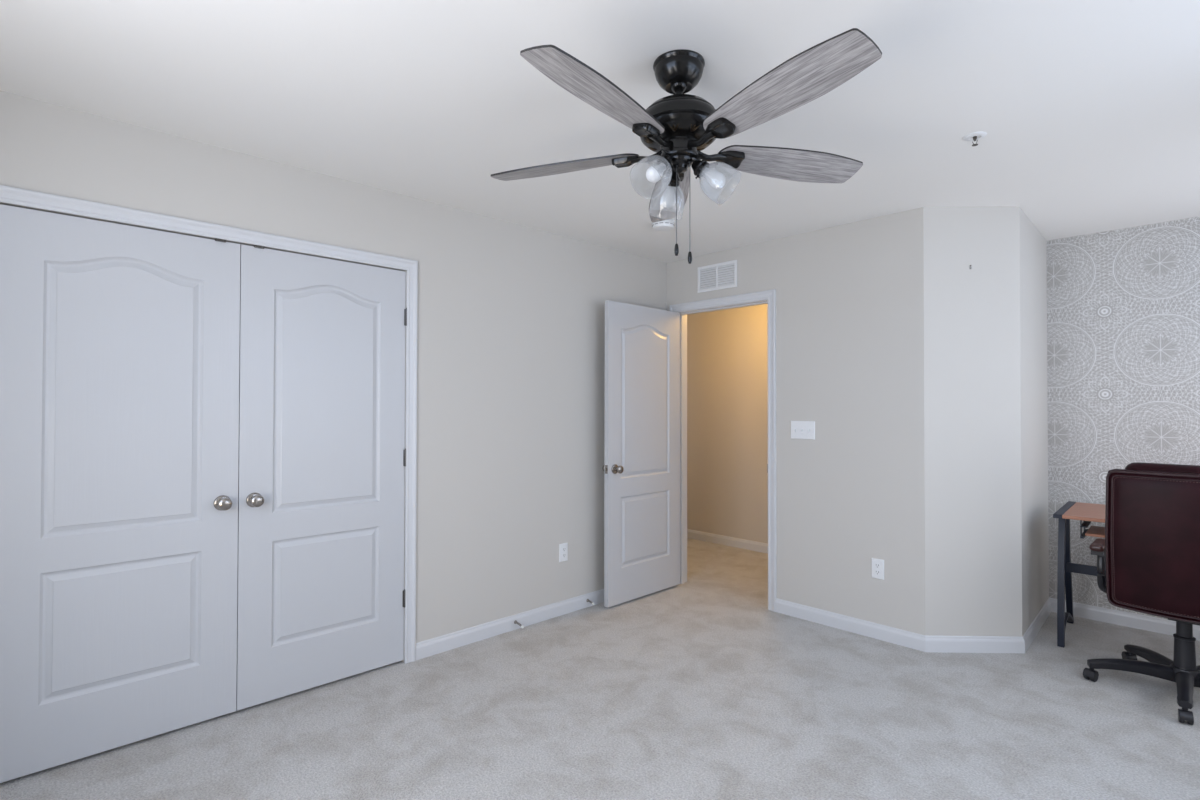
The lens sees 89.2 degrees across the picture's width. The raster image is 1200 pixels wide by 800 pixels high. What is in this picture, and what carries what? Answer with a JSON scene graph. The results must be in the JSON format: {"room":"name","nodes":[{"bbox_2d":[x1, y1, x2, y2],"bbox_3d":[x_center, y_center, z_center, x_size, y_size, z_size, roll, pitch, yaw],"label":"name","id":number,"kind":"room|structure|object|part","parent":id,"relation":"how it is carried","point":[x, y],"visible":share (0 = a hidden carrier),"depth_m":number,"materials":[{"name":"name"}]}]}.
{"room":"bedroom","nodes":[
{"label":"bedroom","id":0,"kind":"room"},
{"bbox_2d":[0,91,665,662],"bbox_3d":[-1.069,0.149,3.210,4.278,2.440,0.120,1,-1,-44],"label":"wall","id":1,"kind":"structure","parent":0,"point":[511,331],"depth_m":3.44,"materials":[{"name":"grey paint"}]},
{"bbox_2d":[0,204,239,782],"bbox_3d":[-1.839,0.326,2.362,0.776,2.030,0.098,1,-1,-44],"label":"door","id":2,"kind":"structure","parent":1,"relation":"in","point":[120,344],"depth_m":2.34,"materials":[{"name":"grey paint"}]},
{"bbox_3d":[-1.589,0.439,2.573,0.053,0.053,0.054,1,-1,-44],"label":"knob","id":3,"kind":"part","parent":2,"relation":"part of","materials":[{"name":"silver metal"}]},
{"bbox_2d":[0,185,417,663],"bbox_3d":[-1.562,0.309,2.635,1.652,2.105,0.016,1,-1,-44],"label":"door frame","id":4,"kind":"structure","parent":1,"relation":"attached to","point":[10,195],"depth_m":2.98,"materials":[{"name":"white paint"}]},
{"bbox_2d":[236,244,406,710],"bbox_3d":[-1.280,0.334,2.904,0.775,2.030,0.098,1,-1,-44],"label":"door","id":5,"kind":"structure","parent":1,"relation":"in","point":[322,461],"depth_m":2.87,"materials":[{"name":"grey paint"}]},
{"bbox_3d":[-1.501,0.441,2.658,0.053,0.053,0.054,1,-1,-44],"label":"knob","id":6,"kind":"part","parent":5,"relation":"part of","materials":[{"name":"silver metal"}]},
{"bbox_2d":[416,589,603,659],"bbox_3d":[-0.230,1.335,3.919,2.064,0.086,0.012,1,-1,-44],"label":"baseboard","id":7,"kind":"structure","parent":1,"relation":"attached to","point":[453,640],"depth_m":3.58,"materials":[{"name":"white paint"}]},
{"bbox_2d":[514,620,523,627],"bbox_3d":[-0.479,1.334,3.615,0.022,0.030,0.077,1,-1,-44],"label":"door stop","id":8,"kind":"object","parent":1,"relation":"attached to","point":[515,621],"visible":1,"depth_m":3.61,"materials":[{"name":"grey metal"}]},
{"bbox_2d":[559,543,567,561],"bbox_3d":[-0.234,0.983,3.922,0.070,0.115,0.009,1,-1,-44],"label":"wall outlet","id":9,"kind":"object","parent":1,"relation":"attached to","point":[563,548],"visible":1,"depth_m":3.92,"materials":[{"name":"white plastic"}]},
{"bbox_2d":[0,0,1199,262],"bbox_3d":[0.018,-1.120,3.185,5.780,0.100,5.870,1,-1,-44],"label":"ceiling","id":10,"kind":"structure","parent":0,"point":[1088,111],"depth_m":2.16,"materials":[{"name":"white paint"}]},
{"bbox_2d":[652,219,674,230],"bbox_3d":[0.379,-1.043,3.645,0.140,0.042,0.140,1,-1,-44],"label":"smoke detector","id":11,"kind":"object","parent":10,"relation":"attached to","point":[665,225],"visible":0.96,"depth_m":3.60,"materials":[{"name":"white plastic"}]},
{"bbox_2d":[491,28,881,263],"bbox_3d":[0.249,-0.757,1.918,1.268,0.655,1.276,1,-1,-44],"label":"ceiling fan","id":12,"kind":"object","parent":10,"relation":"hanging from","point":[677,127],"visible":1,"depth_m":1.84,"materials":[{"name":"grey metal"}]},
{"bbox_3d":[-0.122,-0.799,2.091,0.531,0.006,0.154,-1,11,20],"label":"fan blade","id":13,"kind":"part","parent":12,"relation":"part of","materials":[{"name":"grey wood"}]},
{"bbox_3d":[0.007,-0.818,1.638,0.154,0.006,0.531,15,7,37],"label":"fan blade","id":14,"kind":"part","parent":12,"relation":"part of","materials":[{"name":"grey wood"}]},
{"bbox_3d":[0.174,-0.702,1.875,0.074,0.069,0.049,1,-1,-44],"label":"light bulb","id":15,"kind":"part","parent":12,"relation":"part of","materials":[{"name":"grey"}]},
{"bbox_2d":[654,156,672,176],"bbox_3d":[0.206,-0.733,1.904,0.057,0.062,0.062,1,-1,-44],"label":"socket","id":16,"kind":"object","parent":12,"relation":"attached to","point":[665,162],"depth_m":1.88,"materials":[{"name":"glass"}]},
{"bbox_3d":[0.212,-0.764,1.913,0.056,0.038,0.022,1,-1,-44],"label":"lamp arm","id":17,"kind":"part","parent":12,"relation":"part of","materials":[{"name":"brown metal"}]},
{"bbox_3d":[0.233,-0.686,2.047,0.053,0.076,0.062,1,-1,-44],"label":"light bulb","id":18,"kind":"part","parent":12,"relation":"part of","materials":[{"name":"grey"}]},
{"bbox_3d":[0.268,-0.788,2.354,0.154,0.006,0.531,-13,-3,1],"label":"fan blade","id":19,"kind":"part","parent":12,"relation":"part of","materials":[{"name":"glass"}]},
{"bbox_2d":[661,171,679,186],"bbox_3d":[0.240,-0.729,2.020,0.062,0.060,0.058,1,-1,-44],"label":"socket","id":20,"kind":"object","parent":12,"relation":"attached to","point":[670,181],"depth_m":2.00,"materials":[{"name":"brown metal"}]},
{"bbox_3d":[0.244,-0.619,1.926,0.005,0.254,0.015,0,-1,22],"label":"pull chain","id":21,"kind":"part","parent":12,"relation":"part of","materials":[{"name":"grey metal"}]},
{"bbox_3d":[0.309,-0.763,1.935,0.056,0.038,0.022,0,-1,18],"label":"lamp arm","id":22,"kind":"part","parent":12,"relation":"part of","materials":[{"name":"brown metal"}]},
{"bbox_2d":[691,160,708,178],"bbox_3d":[0.319,-0.732,1.927,0.057,0.061,0.060,0,-1,-1],"label":"socket","id":23,"kind":"object","parent":12,"relation":"attached to","point":[700,168],"depth_m":1.91,"materials":[{"name":"brown metal"}]},
{"bbox_3d":[0.359,-0.700,1.918,0.074,0.069,0.049,0,-1,25],"label":"light bulb","id":24,"kind":"part","parent":12,"relation":"part of","materials":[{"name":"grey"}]},
{"bbox_3d":[0.639,-0.800,2.064,0.531,0.006,0.154,1,-16,-16],"label":"fan blade","id":25,"kind":"part","parent":12,"relation":"part of","materials":[{"name":"grey wood"}]},
{"bbox_3d":[0.478,-0.819,1.621,0.154,0.006,0.531,17,-11,-32],"label":"fan blade","id":26,"kind":"part","parent":12,"relation":"part of","materials":[{"name":"grey wood"}]},
{"bbox_2d":[963,131,986,145],"bbox_3d":[1.527,-1.057,2.477,0.082,0.038,0.082,1,-1,-44],"label":"sprinkler","id":27,"kind":"object","parent":10,"relation":"attached to","point":[974,136],"visible":1,"depth_m":2.47,"materials":[{"name":"white metal"}]},
{"bbox_2d":[0,538,1199,799],"bbox_3d":[0.014,1.410,3.155,5.780,0.080,5.870,1,-1,-44],"label":"floor","id":28,"kind":"structure","parent":0,"point":[694,689],"depth_m":2.54,"materials":[{"name":"carpet"}]},
{"bbox_2d":[1053,501,1104,647],"bbox_3d":[3.101,1.006,3.187,1.111,0.766,0.673,-1,-1,44],"label":"computer desk","id":29,"kind":"object","parent":28,"relation":"on","point":[1087,512],"visible":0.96,"depth_m":3.43,"materials":[{"name":"brown wood"}]},
{"bbox_3d":[2.614,1.010,3.442,0.030,0.737,0.132,-1,-1,44],"label":"leg","id":30,"kind":"part","parent":29,"relation":"part of","materials":[{"name":"black paint"}]},
{"bbox_3d":[2.846,1.022,3.692,0.036,0.744,0.295,0,-1,41],"label":"leg","id":31,"kind":"part","parent":29,"relation":"part of","materials":[{"name":"black paint"}]},
{"bbox_2d":[1085,526,1104,537],"bbox_3d":[2.990,0.718,3.084,0.805,0.013,0.300,-1,-1,44],"label":"keyboard tray","id":32,"kind":"object","parent":29,"relation":"on","point":[1094,531],"depth_m":3.30,"materials":[{"name":"brown wood"}]},
{"bbox_2d":[1083,462,1199,724],"bbox_3d":[2.722,0.833,2.821,0.750,1.077,0.734,1,-1,-44],"label":"office chair","id":33,"kind":"object","parent":28,"relation":"on","point":[1148,557],"visible":1,"depth_m":2.77,"materials":[{"name":"brown leather"}]},
{"bbox_3d":[2.584,0.857,3.092,0.222,0.235,0.110,1,-1,-44],"label":"armrest","id":34,"kind":"part","parent":33,"relation":"part of","materials":[{"name":"black fabric"}]},
{"bbox_3d":[2.549,1.282,2.918,0.330,0.068,0.062,0,-1,26],"label":"leg","id":35,"kind":"part","parent":33,"relation":"part of","materials":[{"name":"black plastic"}]},
{"bbox_3d":[2.751,1.284,3.026,0.062,0.068,0.330,0,-1,8],"label":"leg","id":36,"kind":"part","parent":33,"relation":"part of","materials":[{"name":"black plastic"}]},
{"bbox_3d":[2.599,0.653,2.718,0.124,0.654,0.528,1,-1,-44],"label":"backrest","id":37,"kind":"part","parent":33,"relation":"part of","materials":[{"name":"brown leather"}]},
{"bbox_3d":[2.589,1.279,2.692,0.062,0.068,0.330,-1,-1,44],"label":"leg","id":38,"kind":"part","parent":33,"relation":"part of","materials":[{"name":"black plastic"}]},
{"bbox_3d":[2.817,1.279,2.661,0.062,0.068,0.330,0,-1,-28],"label":"leg","id":39,"kind":"part","parent":33,"relation":"part of","materials":[{"name":"black plastic"}]},
{"bbox_2d":[687,304,767,543],"bbox_3d":[1.486,0.183,5.719,0.120,2.440,4.256,1,-1,-44],"label":"wall","id":40,"kind":"structure","parent":0,"point":[727,350],"depth_m":5.89,"materials":[{"name":"beige paint"}]},
{"bbox_2d":[687,529,767,552],"bbox_3d":[1.478,1.359,5.616,0.012,0.086,4.136,1,-1,-44],"label":"baseboard","id":41,"kind":"structure","parent":40,"relation":"attached to","point":[698,535],"depth_m":5.86,"materials":[{"name":"white paint"}]},
{"bbox_2d":[666,207,924,634],"bbox_3d":[1.147,0.163,4.084,0.120,2.440,1.950,1,-1,-44],"label":"wall","id":42,"kind":"structure","parent":0,"point":[850,296],"depth_m":3.64,"materials":[{"name":"grey paint"}]},
{"bbox_2d":[602,300,679,606],"bbox_3d":[0.312,0.356,4.289,0.778,2.024,0.163,1,-1,-45],"label":"door","id":43,"kind":"structure","parent":42,"relation":"in","point":[641,468],"depth_m":4.23,"materials":[{"name":"grey paint"}]},
{"bbox_3d":[0.125,0.460,4.025,0.053,0.053,0.054,1,-1,-45],"label":"knob","id":44,"kind":"part","parent":43,"relation":"part of","materials":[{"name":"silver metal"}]},
{"bbox_2d":[698,260,736,292],"bbox_3d":[0.832,-0.877,4.331,0.008,0.188,0.335,1,-1,-44],"label":"air vent","id":45,"kind":"object","parent":42,"relation":"in","point":[723,275],"visible":1,"depth_m":4.33,"materials":[{"name":"white metal"}]},
{"bbox_2d":[670,289,776,611],"bbox_3d":[0.883,0.331,4.341,0.136,2.110,0.888,1,-1,-44],"label":"door frame","id":46,"kind":"structure","parent":42,"relation":"attached to","point":[768,297],"depth_m":4.20,"materials":[{"name":"white paint"}]},
{"bbox_2d":[791,421,814,439],"bbox_3d":[1.278,0.191,3.848,0.020,0.115,0.163,1,-1,-44],"label":"light switch","id":47,"kind":"object","parent":42,"relation":"attached to","point":[799,429],"visible":1,"depth_m":3.85,"materials":[{"name":"white plastic"}]},
{"bbox_2d":[776,598,925,651],"bbox_3d":[1.465,1.335,3.645,0.012,0.086,0.905,1,-1,-44],"label":"baseboard","id":48,"kind":"structure","parent":42,"relation":"attached to","point":[889,634],"depth_m":3.60,"materials":[{"name":"white paint"}]},
{"bbox_2d":[872,558,883,579],"bbox_3d":[1.602,0.975,3.510,0.009,0.115,0.070,1,-1,-44],"label":"wall outlet","id":49,"kind":"object","parent":42,"relation":"attached to","point":[877,564],"visible":1,"depth_m":3.51,"materials":[{"name":"white plastic"}]},
{"bbox_2d":[923,206,1021,636],"bbox_3d":[2.045,0.157,3.395,0.521,2.440,0.120,0,-1,2],"label":"wall","id":50,"kind":"structure","parent":0,"point":[972,361],"depth_m":3.33,"materials":[{"name":"grey paint"}]},
{"bbox_2d":[925,635,1024,653],"bbox_3d":[2.041,1.332,3.315,0.532,0.086,0.012,0,-1,2],"label":"baseboard","id":51,"kind":"structure","parent":50,"relation":"attached to","point":[947,644],"depth_m":3.31,"materials":[{"name":"white paint"}]},
{"bbox_2d":[1020,208,1048,635],"bbox_3d":[2.587,0.161,3.713,0.120,2.440,0.950,-1,-1,44],"label":"wall","id":52,"kind":"structure","parent":0,"point":[1033,246],"depth_m":3.62,"materials":[{"name":"grey paint"}]},
{"bbox_2d":[1022,598,1050,652],"bbox_3d":[2.630,1.337,3.650,0.012,0.086,0.950,-1,-1,44],"label":"baseboard","id":53,"kind":"structure","parent":52,"relation":"attached to","point":[1031,632],"depth_m":3.60,"materials":[{"name":"white paint"}]},
{"bbox_2d":[1047,216,1199,618],"bbox_3d":[3.476,0.161,3.561,0.120,2.440,1.614,1,-1,-44],"label":"wall","id":54,"kind":"structure","parent":0,"point":[1123,305],"depth_m":3.77,"materials":[{"name":"paper"}]},
{"bbox_2d":[1050,598,1199,640],"bbox_3d":[3.426,1.337,3.501,0.012,0.086,1.374,1,-1,-44],"label":"baseboard","id":55,"kind":"structure","parent":54,"relation":"attached to","point":[1133,620],"depth_m":3.72,"materials":[{"name":"white paint"}]}
]}

